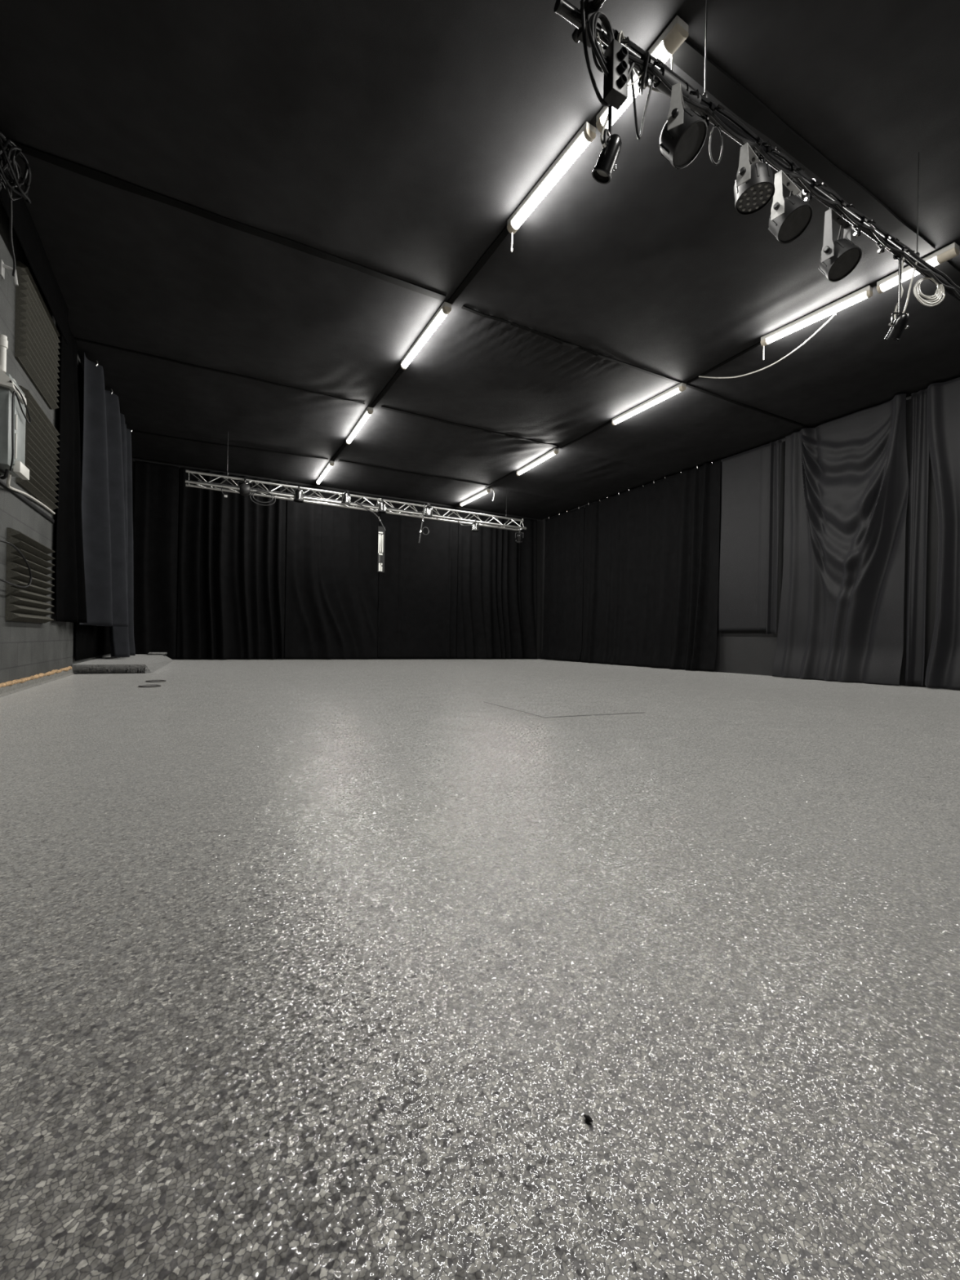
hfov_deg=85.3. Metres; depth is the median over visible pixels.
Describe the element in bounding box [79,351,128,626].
curtain
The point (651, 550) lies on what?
curtain
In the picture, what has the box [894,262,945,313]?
coiled cable
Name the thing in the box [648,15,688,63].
strip light
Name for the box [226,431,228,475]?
wire
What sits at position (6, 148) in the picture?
cable bundle
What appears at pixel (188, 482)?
lighting truss
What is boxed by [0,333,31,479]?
electrical box
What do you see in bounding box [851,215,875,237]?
clamp
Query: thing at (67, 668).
trim
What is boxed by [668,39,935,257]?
ceiling beam
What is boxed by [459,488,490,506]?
strip light
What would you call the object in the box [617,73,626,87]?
socket
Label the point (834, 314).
cable
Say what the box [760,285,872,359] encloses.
strip light
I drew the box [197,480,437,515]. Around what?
cable
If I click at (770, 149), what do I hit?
clamp
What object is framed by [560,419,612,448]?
trim
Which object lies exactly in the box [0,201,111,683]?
wall
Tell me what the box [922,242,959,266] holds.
strip light
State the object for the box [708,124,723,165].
loop
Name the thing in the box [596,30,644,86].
cable
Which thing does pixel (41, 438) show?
acoustic panel
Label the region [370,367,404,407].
trim
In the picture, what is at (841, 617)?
curtain
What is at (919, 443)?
curtain
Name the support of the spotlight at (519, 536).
hanging from the lighting truss at (188, 482)
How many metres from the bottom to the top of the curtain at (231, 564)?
4.060 m
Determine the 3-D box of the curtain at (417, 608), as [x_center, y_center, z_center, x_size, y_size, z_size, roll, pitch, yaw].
[-1.555,-1.537,13.521,2.161,4.058,0.089,1,0,-27]
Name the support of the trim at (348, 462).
attached to the ceiling
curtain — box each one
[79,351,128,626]
[109,413,135,657]
[133,460,178,659]
[176,466,286,659]
[284,483,379,659]
[377,497,458,658]
[456,508,537,658]
[541,506,584,662]
[580,459,720,671]
[766,439,782,633]
[772,393,908,685]
[905,388,928,686]
[924,377,959,689]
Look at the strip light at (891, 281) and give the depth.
5.01 m
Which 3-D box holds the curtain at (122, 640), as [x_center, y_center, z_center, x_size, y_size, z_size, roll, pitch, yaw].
[-5.854,-1.672,8.589,0.281,3.880,0.903,1,0,-28]
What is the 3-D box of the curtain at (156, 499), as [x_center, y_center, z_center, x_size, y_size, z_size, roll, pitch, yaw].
[-6.711,-1.631,10.783,0.782,4.058,0.107,1,0,-28]
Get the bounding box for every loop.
[0,539,31,587]
[249,490,275,506]
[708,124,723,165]
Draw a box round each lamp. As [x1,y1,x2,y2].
[237,475,252,496]
[658,82,707,168]
[733,136,774,215]
[768,162,813,244]
[817,200,862,281]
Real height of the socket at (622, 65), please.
0.036 m
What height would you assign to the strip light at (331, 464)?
0.096 m
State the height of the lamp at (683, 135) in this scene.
0.381 m
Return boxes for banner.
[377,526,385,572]
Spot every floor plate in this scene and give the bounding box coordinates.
[137,684,160,687]
[145,680,165,682]
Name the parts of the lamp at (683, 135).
knob, plate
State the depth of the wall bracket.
4.22 m
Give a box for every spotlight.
[591,29,631,184]
[884,246,915,341]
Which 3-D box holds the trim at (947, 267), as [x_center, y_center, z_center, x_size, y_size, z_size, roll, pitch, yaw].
[5.490,-3.486,5.510,2.962,0.026,0.111,1,0,-28]
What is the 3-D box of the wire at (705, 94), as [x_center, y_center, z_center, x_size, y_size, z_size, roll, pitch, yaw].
[1.175,-3.174,2.707,0.032,0.773,0.030,1,0,-28]
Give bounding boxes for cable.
[0,368,26,404]
[6,472,54,514]
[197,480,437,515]
[580,0,636,106]
[584,6,959,290]
[585,19,959,298]
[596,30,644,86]
[629,51,654,139]
[632,67,705,119]
[698,313,835,378]
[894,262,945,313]
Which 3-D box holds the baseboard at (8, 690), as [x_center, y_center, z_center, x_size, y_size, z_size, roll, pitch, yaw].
[-2.659,0.452,1.873,0.035,0.080,11.000,1,0,-28]
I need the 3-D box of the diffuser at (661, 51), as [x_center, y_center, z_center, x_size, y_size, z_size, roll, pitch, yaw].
[0.986,-3.504,3.317,0.093,0.046,0.530,1,0,-30]
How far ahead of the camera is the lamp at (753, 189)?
2.84 m
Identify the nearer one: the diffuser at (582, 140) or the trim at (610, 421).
the diffuser at (582, 140)
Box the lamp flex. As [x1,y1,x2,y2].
[671,54,672,71]
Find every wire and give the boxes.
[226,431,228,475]
[702,0,708,98]
[915,152,919,257]
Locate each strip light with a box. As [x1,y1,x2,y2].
[315,460,333,484]
[346,406,373,444]
[400,302,451,369]
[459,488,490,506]
[506,121,595,252]
[516,448,558,475]
[595,70,639,133]
[612,382,686,425]
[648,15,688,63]
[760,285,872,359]
[876,265,919,293]
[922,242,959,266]
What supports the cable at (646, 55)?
hanging from the lighting truss at (563, 8)
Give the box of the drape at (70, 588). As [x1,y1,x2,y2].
[55,321,87,622]
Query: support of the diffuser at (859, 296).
attached to the strip light at (866, 292)
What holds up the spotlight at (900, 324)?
hanging from the lighting truss at (563, 8)
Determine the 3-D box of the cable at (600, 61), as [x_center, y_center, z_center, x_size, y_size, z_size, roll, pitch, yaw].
[0.581,-2.588,2.345,0.366,0.335,0.066,1,0,-39]
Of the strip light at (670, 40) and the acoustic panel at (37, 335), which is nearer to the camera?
the strip light at (670, 40)
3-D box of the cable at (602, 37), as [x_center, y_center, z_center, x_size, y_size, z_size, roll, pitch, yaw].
[2.385,-2.683,3.323,4.353,0.050,0.026,1,0,-28]
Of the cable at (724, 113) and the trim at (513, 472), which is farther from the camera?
the trim at (513, 472)
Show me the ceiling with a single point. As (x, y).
(399, 139)
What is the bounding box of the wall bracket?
[0,258,18,285]
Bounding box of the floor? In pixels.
[0,658,959,1279]
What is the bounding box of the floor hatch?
[484,698,644,717]
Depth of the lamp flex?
3.12 m
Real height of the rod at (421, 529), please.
0.803 m
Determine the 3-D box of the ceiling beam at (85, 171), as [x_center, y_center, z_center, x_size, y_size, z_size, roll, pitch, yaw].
[-1.995,-3.631,4.633,3.674,0.022,0.100,1,0,-28]
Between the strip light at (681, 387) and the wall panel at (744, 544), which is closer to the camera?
the strip light at (681, 387)
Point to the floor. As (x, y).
(309, 969)
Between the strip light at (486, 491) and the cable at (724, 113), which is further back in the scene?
the strip light at (486, 491)
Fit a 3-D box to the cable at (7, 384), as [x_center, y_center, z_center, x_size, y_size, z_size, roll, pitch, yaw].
[-3.717,-2.029,4.088,0.175,0.200,0.350,1,0,-28]
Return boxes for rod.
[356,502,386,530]
[418,504,429,542]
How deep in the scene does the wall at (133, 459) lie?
12.88 m
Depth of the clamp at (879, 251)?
3.54 m
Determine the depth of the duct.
4.88 m
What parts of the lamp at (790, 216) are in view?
knob, plate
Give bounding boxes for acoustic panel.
[4,527,54,622]
[14,260,60,409]
[16,385,59,510]
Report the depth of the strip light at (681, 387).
7.68 m
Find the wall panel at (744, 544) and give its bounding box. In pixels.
[718,443,769,631]
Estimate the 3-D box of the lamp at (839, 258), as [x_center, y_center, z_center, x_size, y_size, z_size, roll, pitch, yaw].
[2.259,-2.528,3.283,0.235,0.478,0.229,1,0,10]
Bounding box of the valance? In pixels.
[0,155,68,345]
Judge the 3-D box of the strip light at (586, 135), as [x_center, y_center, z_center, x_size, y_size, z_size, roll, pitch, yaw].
[0.519,-3.451,4.048,0.088,0.262,1.001,1,0,-30]
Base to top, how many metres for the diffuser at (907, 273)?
0.046 m
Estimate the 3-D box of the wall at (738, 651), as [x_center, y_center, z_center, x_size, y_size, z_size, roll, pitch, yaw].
[5.532,-1.582,8.724,0.200,4.443,15.815,1,0,-28]
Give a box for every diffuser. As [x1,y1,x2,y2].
[511,132,591,229]
[600,40,671,128]
[765,291,867,343]
[880,257,939,291]
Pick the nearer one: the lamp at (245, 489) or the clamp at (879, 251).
the clamp at (879, 251)
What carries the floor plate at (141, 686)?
on the floor
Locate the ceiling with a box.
[0,0,959,519]
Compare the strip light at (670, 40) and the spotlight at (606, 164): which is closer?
the spotlight at (606, 164)
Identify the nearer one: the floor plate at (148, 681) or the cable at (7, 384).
the cable at (7, 384)
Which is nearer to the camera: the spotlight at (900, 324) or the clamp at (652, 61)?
the clamp at (652, 61)
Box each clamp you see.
[640,56,663,89]
[699,101,724,128]
[758,145,781,163]
[802,178,826,202]
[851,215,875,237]
[875,233,899,253]
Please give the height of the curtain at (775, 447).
3.340 m
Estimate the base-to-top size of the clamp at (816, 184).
0.117 m
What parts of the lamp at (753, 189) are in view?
knob, plate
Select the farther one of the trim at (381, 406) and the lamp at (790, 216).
the trim at (381, 406)
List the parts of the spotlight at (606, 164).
cord, knob, drop rod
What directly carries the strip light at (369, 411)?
attached to the ceiling
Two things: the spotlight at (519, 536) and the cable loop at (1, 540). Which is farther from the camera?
the spotlight at (519, 536)
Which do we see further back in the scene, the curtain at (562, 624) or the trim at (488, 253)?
the curtain at (562, 624)
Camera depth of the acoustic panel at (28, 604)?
4.75 m
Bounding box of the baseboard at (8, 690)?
[0,667,74,697]
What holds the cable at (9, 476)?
attached to the wall at (27, 649)
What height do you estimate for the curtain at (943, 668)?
4.080 m
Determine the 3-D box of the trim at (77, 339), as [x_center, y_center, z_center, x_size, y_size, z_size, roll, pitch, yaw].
[-3.387,-3.659,7.188,3.624,0.027,0.038,1,0,-27]
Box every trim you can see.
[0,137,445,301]
[0,666,71,687]
[74,337,364,404]
[130,429,328,460]
[330,440,346,461]
[337,460,488,486]
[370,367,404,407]
[380,405,559,447]
[447,225,509,304]
[461,305,812,427]
[484,470,515,487]
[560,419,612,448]
[686,341,760,383]
[934,260,959,287]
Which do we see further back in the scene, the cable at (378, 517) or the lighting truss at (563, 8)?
the cable at (378, 517)
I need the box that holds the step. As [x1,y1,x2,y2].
[71,652,173,674]
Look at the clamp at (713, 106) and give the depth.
2.68 m
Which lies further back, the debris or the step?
the step
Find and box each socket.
[617,46,627,60]
[617,60,627,73]
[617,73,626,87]
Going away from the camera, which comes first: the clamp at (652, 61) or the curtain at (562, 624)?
the clamp at (652, 61)
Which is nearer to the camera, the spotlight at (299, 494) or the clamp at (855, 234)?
the clamp at (855, 234)
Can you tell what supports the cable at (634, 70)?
hanging from the lighting truss at (563, 8)
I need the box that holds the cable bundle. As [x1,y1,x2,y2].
[0,131,31,276]
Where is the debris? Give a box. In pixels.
[583,1114,592,1122]
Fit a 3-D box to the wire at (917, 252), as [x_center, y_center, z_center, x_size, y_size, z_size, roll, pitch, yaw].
[3.169,-3.138,3.771,0.032,0.773,0.030,1,0,-28]
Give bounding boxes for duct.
[0,478,54,523]
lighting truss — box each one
[185,469,526,531]
[553,0,959,302]
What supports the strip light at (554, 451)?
attached to the ceiling
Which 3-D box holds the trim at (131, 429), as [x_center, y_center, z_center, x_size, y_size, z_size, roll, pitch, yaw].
[-4.767,-3.676,9.829,3.686,0.032,0.057,1,0,-23]
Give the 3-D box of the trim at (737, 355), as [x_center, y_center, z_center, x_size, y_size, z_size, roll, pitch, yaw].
[3.115,-3.537,6.657,0.048,0.014,1.161,1,0,-26]
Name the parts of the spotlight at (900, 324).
cord, drop rod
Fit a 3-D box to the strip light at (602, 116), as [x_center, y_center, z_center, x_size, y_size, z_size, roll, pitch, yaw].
[0.898,-3.526,3.383,0.135,0.096,0.406,1,0,-30]
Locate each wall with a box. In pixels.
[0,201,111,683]
[131,457,542,659]
[539,395,937,687]
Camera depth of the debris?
0.59 m
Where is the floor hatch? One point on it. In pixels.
(553, 708)
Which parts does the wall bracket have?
plate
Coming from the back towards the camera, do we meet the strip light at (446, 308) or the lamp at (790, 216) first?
the strip light at (446, 308)
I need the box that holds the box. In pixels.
[603,33,628,109]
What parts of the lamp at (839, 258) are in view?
knob, power cord, plate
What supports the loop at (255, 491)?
hanging from the lighting truss at (188, 482)
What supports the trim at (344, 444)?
attached to the ceiling
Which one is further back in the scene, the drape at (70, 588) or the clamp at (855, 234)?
the drape at (70, 588)
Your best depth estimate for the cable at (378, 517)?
10.19 m
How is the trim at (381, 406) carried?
attached to the ceiling

